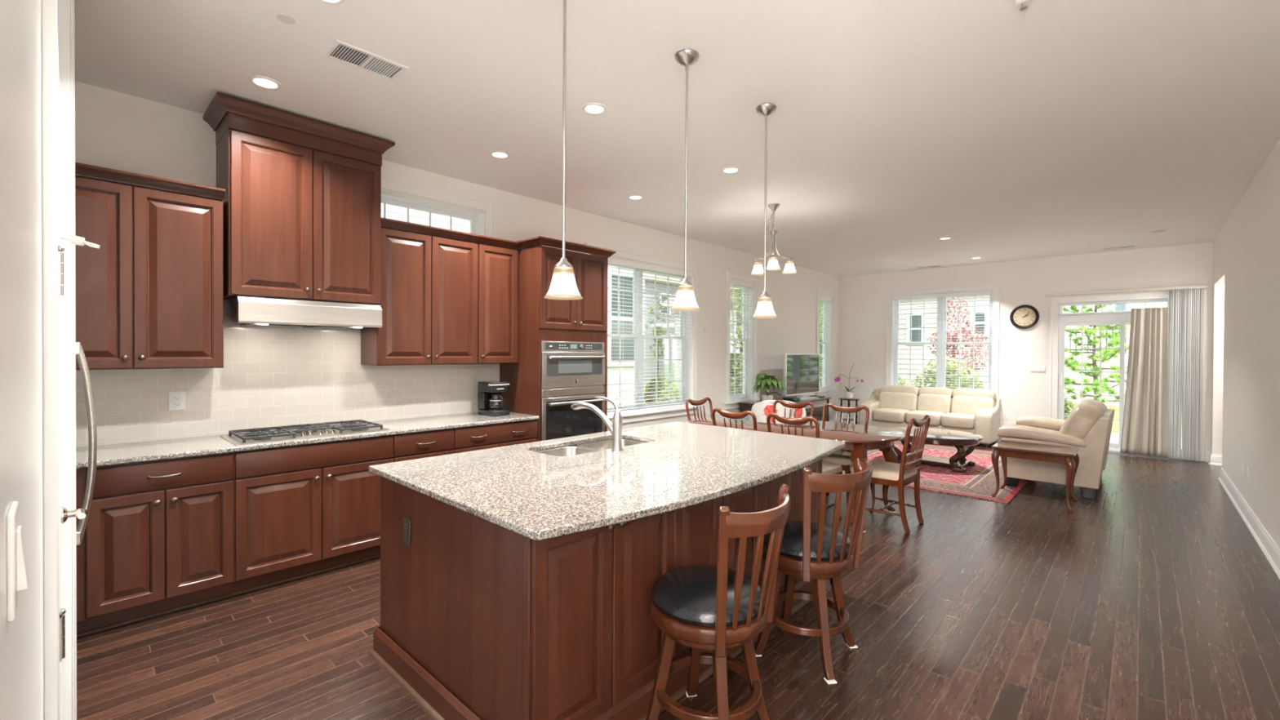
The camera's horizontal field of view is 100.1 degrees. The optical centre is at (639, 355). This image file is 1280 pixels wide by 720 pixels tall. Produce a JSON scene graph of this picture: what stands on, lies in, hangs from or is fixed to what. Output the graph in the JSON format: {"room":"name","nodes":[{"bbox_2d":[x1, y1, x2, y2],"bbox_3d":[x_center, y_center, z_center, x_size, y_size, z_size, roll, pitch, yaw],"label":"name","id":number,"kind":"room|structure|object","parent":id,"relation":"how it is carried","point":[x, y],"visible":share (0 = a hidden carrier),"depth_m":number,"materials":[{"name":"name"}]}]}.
{"room":"open-plan kitchen","nodes":[
{"label":"open-plan kitchen","id":0,"kind":"room"},
{"bbox_2d":[0,0,43,719],"bbox_3d":[-1.306,-0.048,1.077,2.680,3.041,0.120,1,1,43],"label":"wall","id":1,"kind":"structure","parent":0,"point":[21,638],"depth_m":0.77,"materials":[{"name":"white paint"}]},
{"bbox_2d":[6,501,29,621],"bbox_3d":[-0.706,0.230,0.610,0.075,0.118,0.015,1,1,43],"label":"light switch","id":2,"kind":"object","parent":1,"relation":"attached to","point":[17,571],"visible":1,"depth_m":0.59,"materials":[{"name":"white plastic"}]},
{"bbox_2d":[57,0,76,719],"bbox_3d":[-2.294,-0.061,2.049,0.090,3.041,0.189,1,1,43],"label":"trim","id":3,"kind":"structure","parent":1,"relation":"attached to","point":[65,8],"depth_m":2.07,"materials":[{"name":"white paint"}]},
{"bbox_2d":[40,0,99,719],"bbox_3d":[-1.894,0.199,1.777,0.870,2.530,0.128,1,1,43],"label":"door","id":4,"kind":"structure","parent":1,"relation":"in","point":[55,515],"depth_m":1.46,"materials":[{"name":"white paint"}]},
{"bbox_2d":[75,80,839,444],"bbox_3d":[0.034,-0.086,6.821,0.200,3.041,12.010,1,1,43],"label":"wall","id":5,"kind":"structure","parent":0,"point":[114,130],"depth_m":5.80,"materials":[{"name":"white paint"}]},
{"bbox_2d":[75,162,225,369],"bbox_3d":[-2.990,-0.477,3.147,0.390,1.105,0.829,1,1,43],"label":"upper cabinet","id":6,"kind":"object","parent":5,"relation":"attached to","point":[151,295],"visible":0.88,"depth_m":3.09,"materials":[{"name":"brown wood"}]},
{"bbox_2d":[75,320,499,447],"bbox_3d":[-2.420,0.071,4.048,0.008,0.916,3.107,1,1,43],"label":"backsplash","id":7,"kind":"structure","parent":5,"relation":"attached to","point":[270,376],"depth_m":3.83,"materials":[{"name":"white tile"}]},
{"bbox_2d":[168,391,186,410],"bbox_3d":[-2.974,0.290,3.445,0.010,0.118,0.085,1,1,43],"label":"outlet","id":8,"kind":"object","parent":7,"relation":"attached to","point":[176,400],"visible":1,"depth_m":3.44,"materials":[{"name":"white plastic"}]},
{"bbox_2d":[202,92,395,305],"bbox_3d":[-2.349,-0.978,3.753,0.490,1.198,1.045,1,1,43],"label":"upper cabinet","id":9,"kind":"object","parent":5,"relation":"attached to","point":[302,202],"visible":0.97,"depth_m":3.56,"materials":[{"name":"brown wood"}]},
{"bbox_2d":[223,296,382,328],"bbox_3d":[-2.346,-0.289,3.764,0.477,0.174,0.855,1,1,43],"label":"range hood","id":10,"kind":"object","parent":9,"relation":"attached to","point":[244,310],"visible":0.91,"depth_m":3.55,"materials":[{"name":"silver metal"}]},
{"bbox_2d":[360,217,480,365],"bbox_3d":[-1.791,-0.481,4.429,0.390,1.105,0.831,1,1,43],"label":"upper cabinet","id":11,"kind":"object","parent":5,"relation":"attached to","point":[428,305],"visible":0.97,"depth_m":4.29,"materials":[{"name":"brown wood"}]},
{"bbox_2d":[381,176,494,237],"bbox_3d":[-1.972,-1.171,4.620,0.198,0.564,1.520,1,1,43],"label":"window","id":12,"kind":"structure","parent":5,"relation":"in","point":[482,222],"depth_m":4.79,"materials":[{"name":"white paint"}]},
{"bbox_2d":[476,235,519,364],"bbox_3d":[-1.360,-0.482,4.890,0.390,1.105,0.428,1,1,43],"label":"upper cabinet","id":13,"kind":"object","parent":5,"relation":"attached to","point":[498,269],"visible":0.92,"depth_m":4.77,"materials":[{"name":"brown wood"}]},
{"bbox_2d":[584,243,699,423],"bbox_3d":[0.035,-0.225,6.758,0.225,2.060,2.120,1,1,43],"label":"window","id":14,"kind":"structure","parent":5,"relation":"in","point":[691,319],"depth_m":7.01,"materials":[{"name":"white paint"}]},
{"bbox_2d":[607,257,691,414],"bbox_3d":[0.055,-0.232,6.739,0.090,1.838,1.848,1,1,43],"label":"window blind","id":15,"kind":"object","parent":14,"relation":"attached to","point":[613,261],"visible":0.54,"depth_m":6.78,"materials":[{"name":"white plastic"}]},
{"bbox_2d":[724,271,759,409],"bbox_3d":[1.537,-0.230,8.365,0.225,2.060,0.940,1,1,43],"label":"window","id":16,"kind":"structure","parent":5,"relation":"in","point":[751,346],"depth_m":8.57,"materials":[{"name":"white paint"}]},
{"bbox_2d":[729,279,753,400],"bbox_3d":[1.558,-0.237,8.346,0.090,1.838,0.668,1,1,43],"label":"window blind","id":17,"kind":"object","parent":16,"relation":"attached to","point":[734,282],"visible":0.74,"depth_m":8.34,"materials":[{"name":"white plastic"}]},
{"bbox_2d":[814,288,836,396],"bbox_3d":[3.593,-0.237,10.563,0.225,2.060,0.880,1,1,43],"label":"window","id":18,"kind":"structure","parent":5,"relation":"in","point":[830,357],"depth_m":10.77,"materials":[{"name":"white paint"}]},
{"bbox_2d":[818,295,831,391],"bbox_3d":[3.614,-0.243,10.544,0.090,1.838,0.608,1,1,43],"label":"window blind","id":19,"kind":"object","parent":18,"relation":"attached to","point":[821,298],"visible":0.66,"depth_m":10.55,"materials":[{"name":"white plastic"}]},
{"bbox_2d":[74,0,1279,276],"bbox_3d":[1.994,-1.623,3.820,7.135,0.100,13.710,1,1,43],"label":"ceiling","id":20,"kind":"structure","parent":0,"point":[1048,128],"depth_m":3.29,"materials":[{"name":"paint"}]},
{"bbox_2d":[248,75,281,89],"bbox_3d":[-2.177,-1.585,3.117,0.160,0.008,0.160,1,1,43],"label":"recessed light","id":21,"kind":"object","parent":20,"relation":"in","point":[262,82],"visible":1,"depth_m":3.11,"materials":[{"name":"white plastic"}]},
{"bbox_2d":[276,13,295,24],"bbox_3d":[-1.660,-1.579,2.516,0.076,0.005,0.076,1,1,43],"label":"sprinkler cover","id":22,"kind":"object","parent":20,"relation":"attached to","point":[286,19],"visible":1,"depth_m":2.51,"materials":[{"name":"white plastic"}]},
{"bbox_2d":[323,39,408,80],"bbox_3d":[-1.468,-1.579,2.880,0.205,0.008,0.360,1,1,43],"label":"ceiling vent","id":23,"kind":"object","parent":20,"relation":"in","point":[340,51],"visible":1,"depth_m":2.87,"materials":[{"name":"white plastic"}]},
{"bbox_2d":[543,0,582,300],"bbox_3d":[-0.314,-0.906,2.221,0.162,1.333,0.162,1,1,43],"label":"pendant light","id":24,"kind":"object","parent":20,"relation":"hanging from","point":[563,286],"visible":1,"depth_m":2.21,"materials":[{"name":"silver metal"}]},
{"bbox_2d":[582,102,606,114],"bbox_3d":[-0.292,-1.578,3.428,0.160,0.008,0.160,1,1,43],"label":"recessed light","id":25,"kind":"object","parent":20,"relation":"in","point":[589,108],"visible":1,"depth_m":3.42,"materials":[{"name":"white plastic"}]},
{"bbox_2d":[670,48,701,311],"bbox_3d":[0.243,-0.907,2.817,0.162,1.333,0.162,1,1,43],"label":"pendant light","id":26,"kind":"object","parent":20,"relation":"hanging from","point":[685,300],"visible":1,"depth_m":2.80,"materials":[{"name":"white glass"}]},
{"bbox_2d":[751,102,777,318],"bbox_3d":[0.798,-0.909,3.411,0.162,1.333,0.162,1,1,43],"label":"pendant light","id":27,"kind":"object","parent":20,"relation":"hanging from","point":[764,309],"visible":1,"depth_m":3.39,"materials":[{"name":"white glass"}]},
{"bbox_2d":[750,203,797,275],"bbox_3d":[1.376,-1.236,5.687,0.450,0.710,0.488,1,1,43],"label":"chandelier","id":28,"kind":"object","parent":20,"relation":"hanging from","point":[773,265],"visible":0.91,"depth_m":5.66,"materials":[{"name":"silver metal"}]},
{"bbox_2d":[76,440,1279,719],"bbox_3d":[1.978,1.498,3.844,7.135,0.060,13.710,1,1,43],"label":"floor","id":29,"kind":"structure","parent":0,"point":[1153,597],"depth_m":2.84,"materials":[{"name":"brown wood"}]},
{"bbox_2d":[75,342,97,545],"bbox_3d":[-2.892,0.556,2.186,0.900,1.760,0.939,1,1,43],"label":"refrigerator","id":30,"kind":"object","parent":29,"relation":"on","point":[86,381],"visible":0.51,"depth_m":2.30,"materials":[{"name":"silver metal"}]},
{"bbox_2d":[75,452,233,637],"bbox_3d":[-2.844,1.008,3.124,0.663,0.882,0.674,1,1,43],"label":"base cabinet","id":31,"kind":"object","parent":29,"relation":"on","point":[157,539],"visible":0.97,"depth_m":2.92,"materials":[{"name":"brown wood"}]},
{"bbox_2d":[75,412,538,469],"bbox_3d":[-2.102,0.547,3.923,0.646,0.030,2.857,1,1,43],"label":"countertop","id":32,"kind":"structure","parent":31,"relation":"on","point":[165,449],"depth_m":3.31,"materials":[{"name":"stone"}]},
{"bbox_2d":[220,419,391,445],"bbox_3d":[-2.284,0.512,3.700,0.510,0.042,0.898,1,1,43],"label":"gas cooktop","id":33,"kind":"object","parent":32,"relation":"in","point":[259,435],"visible":1,"depth_m":3.61,"materials":[{"name":"silver metal"}]},
{"bbox_2d":[477,381,510,416],"bbox_3d":[-1.306,0.381,4.810,0.278,0.296,0.184,1,1,43],"label":"coffee maker","id":34,"kind":"object","parent":32,"relation":"on","point":[489,396],"visible":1,"depth_m":4.78,"materials":[{"name":"black plastic"}]},
{"bbox_2d":[231,435,393,595],"bbox_3d":[-2.298,1.006,3.711,0.658,0.882,0.927,1,1,43],"label":"base cabinet","id":35,"kind":"object","parent":29,"relation":"on","point":[300,511],"visible":0.9,"depth_m":3.44,"materials":[{"name":"brown wood"}]},
{"bbox_2d":[393,428,454,462],"bbox_3d":[-1.821,1.004,4.218,0.663,0.882,0.464,1,1,43],"label":"base cabinet","id":36,"kind":"object","parent":29,"relation":"on","point":[412,446],"visible":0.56,"depth_m":4.00,"materials":[{"name":"brown wood"}]},
{"bbox_2d":[453,419,537,453],"bbox_3d":[-1.392,1.003,4.676,0.663,0.882,0.788,1,1,43],"label":"base cabinet","id":37,"kind":"object","parent":29,"relation":"on","point":[471,438],"visible":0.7,"depth_m":4.44,"materials":[{"name":"brown wood"}]},
{"bbox_2d":[499,235,616,441],"bbox_3d":[-0.819,0.197,5.257,0.693,2.490,0.942,1,1,43],"label":"tall cabinet","id":38,"kind":"object","parent":29,"relation":"on","point":[541,318],"visible":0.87,"depth_m":4.93,"materials":[{"name":"brown wood"}]},
{"bbox_2d":[541,393,604,440],"bbox_3d":[-0.754,0.708,5.177,0.490,0.670,0.758,1,1,43],"label":"wall oven","id":39,"kind":"object","parent":38,"relation":"in","point":[558,420],"visible":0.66,"depth_m":4.98,"materials":[{"name":"black glass"}]},
{"bbox_2d":[541,341,604,397],"bbox_3d":[-0.750,0.117,5.173,0.490,0.502,0.758,1,1,43],"label":"microwave oven","id":40,"kind":"object","parent":38,"relation":"in","point":[567,368],"visible":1,"depth_m":5.00,"materials":[{"name":"silver metal"}]},
{"bbox_2d":[368,444,822,719],"bbox_3d":[-0.082,1.022,2.986,1.330,0.884,2.234,1,1,43],"label":"kitchen island","id":41,"kind":"object","parent":29,"relation":"on","point":[481,619],"visible":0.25,"depth_m":2.10,"materials":[{"name":"brown wood"}]},
{"bbox_2d":[403,517,410,546],"bbox_3d":[-1.052,0.793,2.414,0.072,0.118,0.010,1,1,43],"label":"outlet","id":42,"kind":"object","parent":41,"relation":"attached to","point":[406,522],"visible":1,"depth_m":2.40,"materials":[{"name":"black paint"}]},
{"bbox_2d":[368,421,844,540],"bbox_3d":[0.036,0.565,3.020,1.538,0.030,2.432,1,1,43],"label":"island countertop","id":43,"kind":"structure","parent":41,"relation":"on","point":[519,489],"depth_m":2.51,"materials":[{"name":"stone"}]},
{"bbox_2d":[536,438,645,456],"bbox_3d":[-0.283,0.669,3.323,0.394,0.184,0.829,1,1,43],"label":"sink","id":44,"kind":"object","parent":43,"relation":"in","point":[588,447],"visible":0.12,"depth_m":3.39,"materials":[{"name":"metal"}]},
{"bbox_2d":[536,446,598,456],"bbox_3d":[-0.430,0.659,3.165,0.394,0.164,0.397,1,1,43],"label":"basin","id":45,"kind":"object","parent":44,"relation":"in","point":[565,451],"depth_m":3.36,"materials":[{"name":"silver metal"}]},
{"bbox_2d":[577,438,645,450],"bbox_3d":[-0.147,0.668,3.468,0.394,0.184,0.432,1,1,43],"label":"basin","id":46,"kind":"object","parent":44,"relation":"in","point":[606,444],"depth_m":3.62,"materials":[{"name":"silver metal"}]},
{"bbox_2d":[570,395,622,450],"bbox_3d":[-0.271,0.395,3.253,0.448,0.304,0.066,1,1,43],"label":"kitchen faucet","id":47,"kind":"object","parent":43,"relation":"on","point":[615,428],"visible":1,"depth_m":3.12,"materials":[{"name":"silver metal"}]},
{"bbox_2d":[685,397,712,418],"bbox_3d":[0.855,0.971,6.049,0.532,0.957,0.510,1,1,43],"label":"dining chair","id":48,"kind":"object","parent":29,"relation":"on","point":[693,402],"visible":0.24,"depth_m":6.19,"materials":[{"name":"brown wood"}]},
{"bbox_2d":[645,484,791,719],"bbox_3d":[0.292,0.988,2.052,0.541,0.980,0.464,1,1,43],"label":"bar stool","id":49,"kind":"object","parent":29,"relation":"on","point":[719,608],"visible":1,"depth_m":1.91,"materials":[{"name":"brown wood"}]},
{"bbox_2d":[651,564,765,626],"bbox_3d":[0.263,0.905,2.077,0.438,0.089,0.438,1,1,43],"label":"seat cushion","id":50,"kind":"object","parent":49,"relation":"on","point":[685,596],"depth_m":1.95,"materials":[{"name":"black leather"}]},
{"bbox_2d":[711,408,756,431],"bbox_3d":[1.034,0.978,5.197,0.510,0.957,0.532,1,1,43],"label":"dining chair","id":51,"kind":"object","parent":29,"relation":"on","point":[726,414],"visible":0.11,"depth_m":5.00,"materials":[{"name":"brown wood"}]},
{"bbox_2d":[751,400,805,417],"bbox_3d":[1.908,1.014,7.403,0.734,0.859,0.707,0,0,16],"label":"armchair","id":52,"kind":"object","parent":29,"relation":"on","point":[764,407],"visible":0.09,"depth_m":7.11,"materials":[{"name":"fabric"}]},
{"bbox_2d":[739,395,831,421],"bbox_3d":[2.400,1.072,8.705,0.575,0.720,1.990,1,1,43],"label":"tv cabinet","id":53,"kind":"object","parent":29,"relation":"on","point":[819,403],"visible":0.14,"depth_m":8.85,"materials":[{"name":"brown wood"}]},
{"bbox_2d":[751,373,786,400],"bbox_3d":[1.946,0.491,8.161,0.464,0.445,0.581,1,1,43],"label":"plant","id":54,"kind":"object","parent":53,"relation":"on","point":[765,381],"visible":0.99,"depth_m":8.10,"materials":[{"name":"green plant"}]},
{"bbox_2d":[782,353,819,399],"bbox_3d":[2.720,0.337,8.931,0.260,0.750,1.210,1,1,43],"label":"television","id":55,"kind":"object","parent":53,"relation":"on","point":[801,375],"visible":0.88,"depth_m":8.87,"materials":[{"name":"black glass"}]},
{"bbox_2d":[772,399,813,417],"bbox_3d":[1.532,0.976,5.773,0.510,0.957,0.532,1,1,43],"label":"dining chair","id":56,"kind":"object","parent":29,"relation":"on","point":[789,405],"visible":0.16,"depth_m":5.94,"materials":[{"name":"brown wood"}]},
{"bbox_2d":[686,413,905,532],"bbox_3d":[1.460,1.075,5.353,2.160,0.776,1.090,1,1,43],"label":"dining table","id":57,"kind":"object","parent":29,"relation":"on","point":[859,439],"visible":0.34,"depth_m":4.96,"materials":[{"name":"brown wood"}]},
{"bbox_2d":[766,413,842,518],"bbox_3d":[1.469,0.984,4.790,0.510,0.957,0.532,1,1,43],"label":"dining chair","id":58,"kind":"object","parent":29,"relation":"on","point":[827,468],"visible":0.3,"depth_m":4.64,"materials":[{"name":"brown wood"}]},
{"bbox_2d":[822,462,842,474],"bbox_3d":[1.495,1.006,4.818,0.509,0.084,0.430,1,1,43],"label":"seat cushion","id":59,"kind":"object","parent":58,"relation":"on","point":[827,468],"depth_m":4.71,"materials":[{"name":"beige fabric"}]},
{"bbox_2d":[754,458,874,684],"bbox_3d":[0.836,0.986,2.626,0.534,0.980,0.518,1,1,39],"label":"bar stool","id":60,"kind":"object","parent":29,"relation":"on","point":[819,552],"visible":0.92,"depth_m":2.49,"materials":[{"name":"brown wood"}]},
{"bbox_2d":[763,520,853,560],"bbox_3d":[0.826,0.904,2.674,0.438,0.089,0.438,0,1,-28],"label":"seat cushion","id":61,"kind":"object","parent":60,"relation":"on","point":[793,547],"depth_m":2.51,"materials":[{"name":"black leather"}]},
{"bbox_2d":[822,403,869,506],"bbox_3d":[1.959,0.982,5.373,0.510,0.957,0.532,1,1,43],"label":"dining chair","id":62,"kind":"object","parent":29,"relation":"on","point":[842,457],"visible":0.3,"depth_m":5.36,"materials":[{"name":"brown wood"}]},
{"bbox_2d":[822,449,853,466],"bbox_3d":[1.933,1.004,5.345,0.509,0.084,0.430,1,1,43],"label":"seat cushion","id":63,"kind":"object","parent":62,"relation":"on","point":[842,457],"depth_m":5.14,"materials":[{"name":"beige fabric"}]},
{"bbox_2d":[838,397,859,424],"bbox_3d":[3.988,1.121,10.239,0.376,0.614,0.376,1,1,43],"label":"plant stand","id":64,"kind":"object","parent":29,"relation":"on","point":[840,398],"visible":0.56,"depth_m":10.17,"materials":[{"name":"brown wood"}]},
{"bbox_2d":[848,414,930,533],"bbox_3d":[2.186,0.988,4.700,0.510,0.957,0.532,0,1,-45],"label":"dining chair","id":65,"kind":"object","parent":29,"relation":"on","point":[900,475],"visible":0.94,"depth_m":4.55,"materials":[{"name":"brown wood"}]},
{"bbox_2d":[850,459,917,480],"bbox_3d":[2.159,1.010,4.728,0.509,0.084,0.430,0,1,-45],"label":"seat cushion","id":66,"kind":"object","parent":65,"relation":"on","point":[882,470],"depth_m":4.56,"materials":[{"name":"beige fabric"}]},
{"bbox_2d":[858,385,999,446],"bbox_3d":[5.040,0.998,9.440,2.085,0.884,0.769,1,1,43],"label":"sofa","id":67,"kind":"object","parent":29,"relation":"on","point":[977,411],"visible":0.9,"depth_m":9.26,"materials":[{"name":"beige leather"}]},
{"bbox_2d":[872,408,910,422],"bbox_3d":[4.574,1.075,9.719,0.551,0.218,0.520,1,1,43],"label":"seat cushion","id":68,"kind":"object","parent":67,"relation":"on","point":[879,415],"depth_m":9.54,"materials":[{"name":"beige leather"}]},
{"bbox_2d":[878,385,919,411],"bbox_3d":[4.783,0.799,9.902,0.669,0.496,0.306,1,1,43],"label":"cushion","id":69,"kind":"object","parent":67,"relation":"on","point":[893,397],"depth_m":9.81,"materials":[{"name":"beige leather"}]},
{"bbox_2d":[905,409,944,426],"bbox_3d":[4.980,1.080,9.339,0.554,0.218,0.520,1,1,43],"label":"seat cushion","id":70,"kind":"object","parent":67,"relation":"on","point":[936,415],"depth_m":9.18,"materials":[{"name":"beige leather"}]},
{"bbox_2d":[916,386,952,413],"bbox_3d":[5.225,0.804,9.488,0.531,0.496,0.306,1,1,43],"label":"cushion","id":71,"kind":"object","parent":67,"relation":"on","point":[937,399],"depth_m":9.40,"materials":[{"name":"beige leather"}]},
{"bbox_2d":[941,412,974,429],"bbox_3d":[5.369,1.085,8.975,0.503,0.218,0.520,1,1,43],"label":"seat cushion","id":72,"kind":"object","parent":67,"relation":"on","point":[949,420],"depth_m":8.82,"materials":[{"name":"beige leather"}]},
{"bbox_2d":[951,388,995,414],"bbox_3d":[5.651,0.810,9.090,0.622,0.496,0.306,1,1,43],"label":"cushion","id":73,"kind":"object","parent":67,"relation":"on","point":[963,401],"depth_m":9.03,"materials":[{"name":"beige leather"}]},
{"bbox_2d":[842,440,1029,503],"bbox_3d":[3.860,1.444,7.293,2.402,0.010,3.180,1,1,43],"label":"rug","id":74,"kind":"object","parent":29,"relation":"on","point":[978,481],"visible":0.29,"depth_m":6.39,"materials":[{"name":"fabric"}]},
{"bbox_2d":[889,426,983,472],"bbox_3d":[3.872,1.231,7.144,1.200,0.418,1.000,1,1,43],"label":"coffee table","id":75,"kind":"object","parent":74,"relation":"on","point":[958,439],"visible":0.66,"depth_m":6.88,"materials":[{"name":"brown wood"}]},
{"bbox_2d":[900,453,971,467],"bbox_3d":[3.871,1.381,7.145,0.840,0.030,0.537,1,1,43],"label":"shelf","id":76,"kind":"object","parent":75,"relation":"attached to","point":[962,462],"depth_m":6.98,"materials":[{"name":"brown wood"}]},
{"bbox_2d":[997,398,1115,499],"bbox_3d":[4.862,0.986,6.238,0.949,0.956,1.490,1,1,43],"label":"armchair","id":77,"kind":"object","parent":74,"relation":"on","point":[1087,427],"visible":0.88,"depth_m":5.67,"materials":[{"name":"beige leather"}]},
{"bbox_2d":[1059,402,1103,438],"bbox_3d":[4.801,0.762,5.840,0.372,0.502,0.659,1,1,43],"label":"cushion","id":78,"kind":"object","parent":77,"relation":"on","point":[1083,417],"depth_m":5.61,"materials":[{"name":"beige leather"}]},
{"bbox_2d":[1080,398,1106,413],"bbox_3d":[5.255,0.760,6.325,0.372,0.502,0.659,1,1,43],"label":"cushion","id":79,"kind":"object","parent":77,"relation":"on","point":[1102,406],"depth_m":6.14,"materials":[{"name":"beige leather"}]},
{"bbox_2d":[991,440,1079,511],"bbox_3d":[4.031,1.200,5.476,0.678,0.541,0.540,1,1,43],"label":"end table","id":80,"kind":"object","parent":29,"relation":"on","point":[1068,455],"visible":1,"depth_m":5.39,"materials":[{"name":"brown wood"}]},
{"bbox_2d":[838,241,1213,461],"bbox_3d":[6.100,-0.074,9.232,5.368,3.041,0.200,1,1,43],"label":"wall","id":81,"kind":"structure","parent":0,"point":[862,328],"depth_m":8.88,"materials":[{"name":"white paint"}]},
{"bbox_2d":[885,283,1000,399],"bbox_3d":[5.468,-0.211,9.765,1.885,2.040,0.225,1,1,43],"label":"window","id":82,"kind":"structure","parent":81,"relation":"in","point":[892,340],"depth_m":9.77,"materials":[{"name":"white paint"}]},
{"bbox_2d":[892,290,992,388],"bbox_3d":[5.449,-0.218,9.745,1.613,1.818,0.090,1,1,43],"label":"window blind","id":83,"kind":"object","parent":82,"relation":"attached to","point":[982,292],"visible":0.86,"depth_m":9.72,"materials":[{"name":"white plastic"}]},
{"bbox_2d":[1009,304,1039,328],"bbox_3d":[6.340,-0.643,8.845,0.400,0.400,0.036,1,1,43],"label":"wall clock","id":84,"kind":"object","parent":81,"relation":"attached to","point":[1024,316],"visible":1,"depth_m":8.84,"materials":[{"name":"brown metal"}]},
{"bbox_2d":[1044,284,1208,460],"bbox_3d":[7.173,0.223,8.017,1.800,2.433,0.112,1,1,43],"label":"vertical blind","id":85,"kind":"object","parent":81,"relation":"attached to","point":[1185,304],"visible":1,"depth_m":7.53,"materials":[{"name":"white fabric"}]},
{"bbox_2d":[1049,288,1207,461],"bbox_3d":[7.291,0.272,8.101,1.730,2.400,0.228,1,1,43],"label":"door","id":86,"kind":"structure","parent":81,"relation":"in","point":[1058,323],"depth_m":8.25,"materials":[{"name":"white paint"}]},
{"bbox_2d":[1057,311,1130,315],"bbox_3d":[7.081,-0.644,8.101,1.215,0.032,0.070,1,1,43],"label":"curtain rod","id":87,"kind":"object","parent":86,"relation":"attached to","point":[1059,314],"visible":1,"depth_m":8.18,"materials":[{"name":"silver metal"}]},
{"bbox_2d":[1120,306,1168,457],"bbox_3d":[7.312,0.377,7.777,0.501,2.135,0.107,1,1,43],"label":"curtain","id":88,"kind":"object","parent":87,"relation":"hanging from","point":[1144,424],"visible":1,"depth_m":7.75,"materials":[{"name":"beige fabric"}]},
{"bbox_2d":[1210,139,1279,548],"bbox_3d":[3.369,-0.035,2.470,0.120,3.041,13.410,1,1,43],"label":"wall","id":89,"kind":"structure","parent":0,"point":[1246,368],"depth_m":4.74,"materials":[{"name":"white paint"}]},
{"bbox_2d":[1217,467,1279,579],"bbox_3d":[2.879,1.416,1.988,0.150,0.142,11.990,1,1,43],"label":"baseboard","id":90,"kind":"structure","parent":89,"relation":"attached to","point":[1270,549],"depth_m":4.46,"materials":[{"name":"white paint"}]},
{"bbox_3d":[7.913,-0.040,6.168,1.467,3.041,1.620,1,1,43],"label":"wall","id":91,"kind":"structure","parent":0,"visible":0},
{"bbox_2d":[1207,452,1222,465],"bbox_3d":[8.311,1.406,6.869,1.417,0.142,0.240,1,1,43],"label":"baseboard","id":92,"kind":"structure","parent":91,"relation":"attached to","point":[1214,459],"depth_m":7.24,"materials":[{"name":"white paint"}]},
{"label":"outside","id":93,"kind":"structure","parent":0,"visible":0},
{"bbox_2d":[644,381,1182,438],"bbox_3d":[13.178,1.655,28.756,100.000,0.150,100.000,1,1,43],"label":"ground","id":94,"kind":"structure","parent":93,"point":[1115,428],"depth_m":14.86,"materials":[{"name":"green plant"}]},
{"bbox_2d":[381,203,644,408],"bbox_3d":[-8.920,-3.027,10.626,11.300,9.270,16.250,1,1,43],"label":"neighbor house","id":95,"kind":"structure","parent":94,"relation":"on","point":[393,212],"depth_m":11.96,"materials":[{"name":"white"}]},
{"bbox_2d":[644,296,668,376],"bbox_3d":[0.589,-0.183,16.959,0.817,3.583,0.727,1,1,43],"label":"tree","id":96,"kind":"object","parent":94,"relation":"on","point":[659,331],"visible":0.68,"depth_m":16.88,"materials":[{"name":"green plant"}]},
{"bbox_2d":[644,375,679,404],"bbox_3d":[0.567,1.085,14.382,1.073,1.145,0.878,1,1,43],"label":"shrub","id":97,"kind":"object","parent":94,"relation":"on","point":[649,386],"visible":0.45,"depth_m":14.20,"materials":[{"name":"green plant"}]},
{"bbox_2d":[644,271,679,382],"bbox_3d":[0.368,-2.977,36.957,10.900,8.850,14.400,1,1,43],"label":"neighbor house","id":98,"kind":"structure","parent":94,"relation":"on","point":[663,365],"depth_m":30.42,"materials":[{"name":"grey"}]},
{"bbox_2d":[729,285,742,395],"bbox_3d":[3.128,-0.923,16.515,3.128,5.103,3.281,1,1,43],"label":"tree","id":99,"kind":"object","parent":94,"relation":"on","point":[739,327],"visible":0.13,"depth_m":15.87,"materials":[{"name":"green plant"}]},
{"bbox_2d":[818,300,822,386],"bbox_3d":[6.020,-1.235,17.240,3.159,5.851,3.180,1,1,43],"label":"tree","id":100,"kind":"object","parent":94,"relation":"on","point":[820,337],"visible":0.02,"depth_m":16.70,"materials":[{"name":"green plant"}]},
{"bbox_2d":[661,292,989,389],"bbox_3d":[9.940,-1.980,24.585,13.800,7.150,11.400,1,1,43],"label":"neighbor house","id":101,"kind":"structure","parent":94,"relation":"on","point":[916,365],"depth_m":17.81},
{"bbox_2d":[911,357,984,390],"bbox_3d":[6.946,0.859,12.131,1.525,1.648,1.240,1,1,43],"label":"shrub","id":102,"kind":"object","parent":94,"relation":"on","point":[949,368],"visible":0.27,"depth_m":11.99,"materials":[{"name":"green plant"}]},
{"bbox_2d":[926,297,989,389],"bbox_3d":[8.147,0.001,13.735,1.462,3.345,1.017,1,1,43],"label":"tree","id":103,"kind":"object","parent":94,"relation":"on","point":[953,339],"visible":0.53,"depth_m":13.63,"materials":[{"name":"red plant"}]},
{"bbox_2d":[1063,395,1075,420],"bbox_3d":[7.996,1.212,10.467,0.953,1.042,0.799,1,1,43],"label":"shrub","id":104,"kind":"object","parent":94,"relation":"on","point":[1068,406],"visible":0.08,"depth_m":10.20,"materials":[{"name":"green plant"}]},
{"bbox_2d":[1064,327,1129,406],"bbox_3d":[16.610,0.377,17.328,6.200,2.620,0.200,1,1,43],"label":"building","id":105,"kind":"structure","parent":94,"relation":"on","point":[1117,361],"depth_m":18.31,"materials":[{"name":"white"}]},
{"bbox_2d":[1062,302,1167,404],"bbox_3d":[9.635,-0.076,11.508,2.548,3.551,2.299,0,0,19],"label":"pine tree","id":106,"kind":"object","parent":94,"relation":"on","point":[1073,365],"visible":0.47,"depth_m":11.38,"materials":[{"name":"green plant"}]},
{"bbox_2d":[1097,302,1167,353],"bbox_3d":[29.050,-2.688,25.538,11.400,8.750,11.900,1,1,43],"label":"neighbor house","id":107,"kind":"structure","parent":94,"relation":"on","point":[1118,306],"depth_m":24.60,"materials":[{"name":"grey"}]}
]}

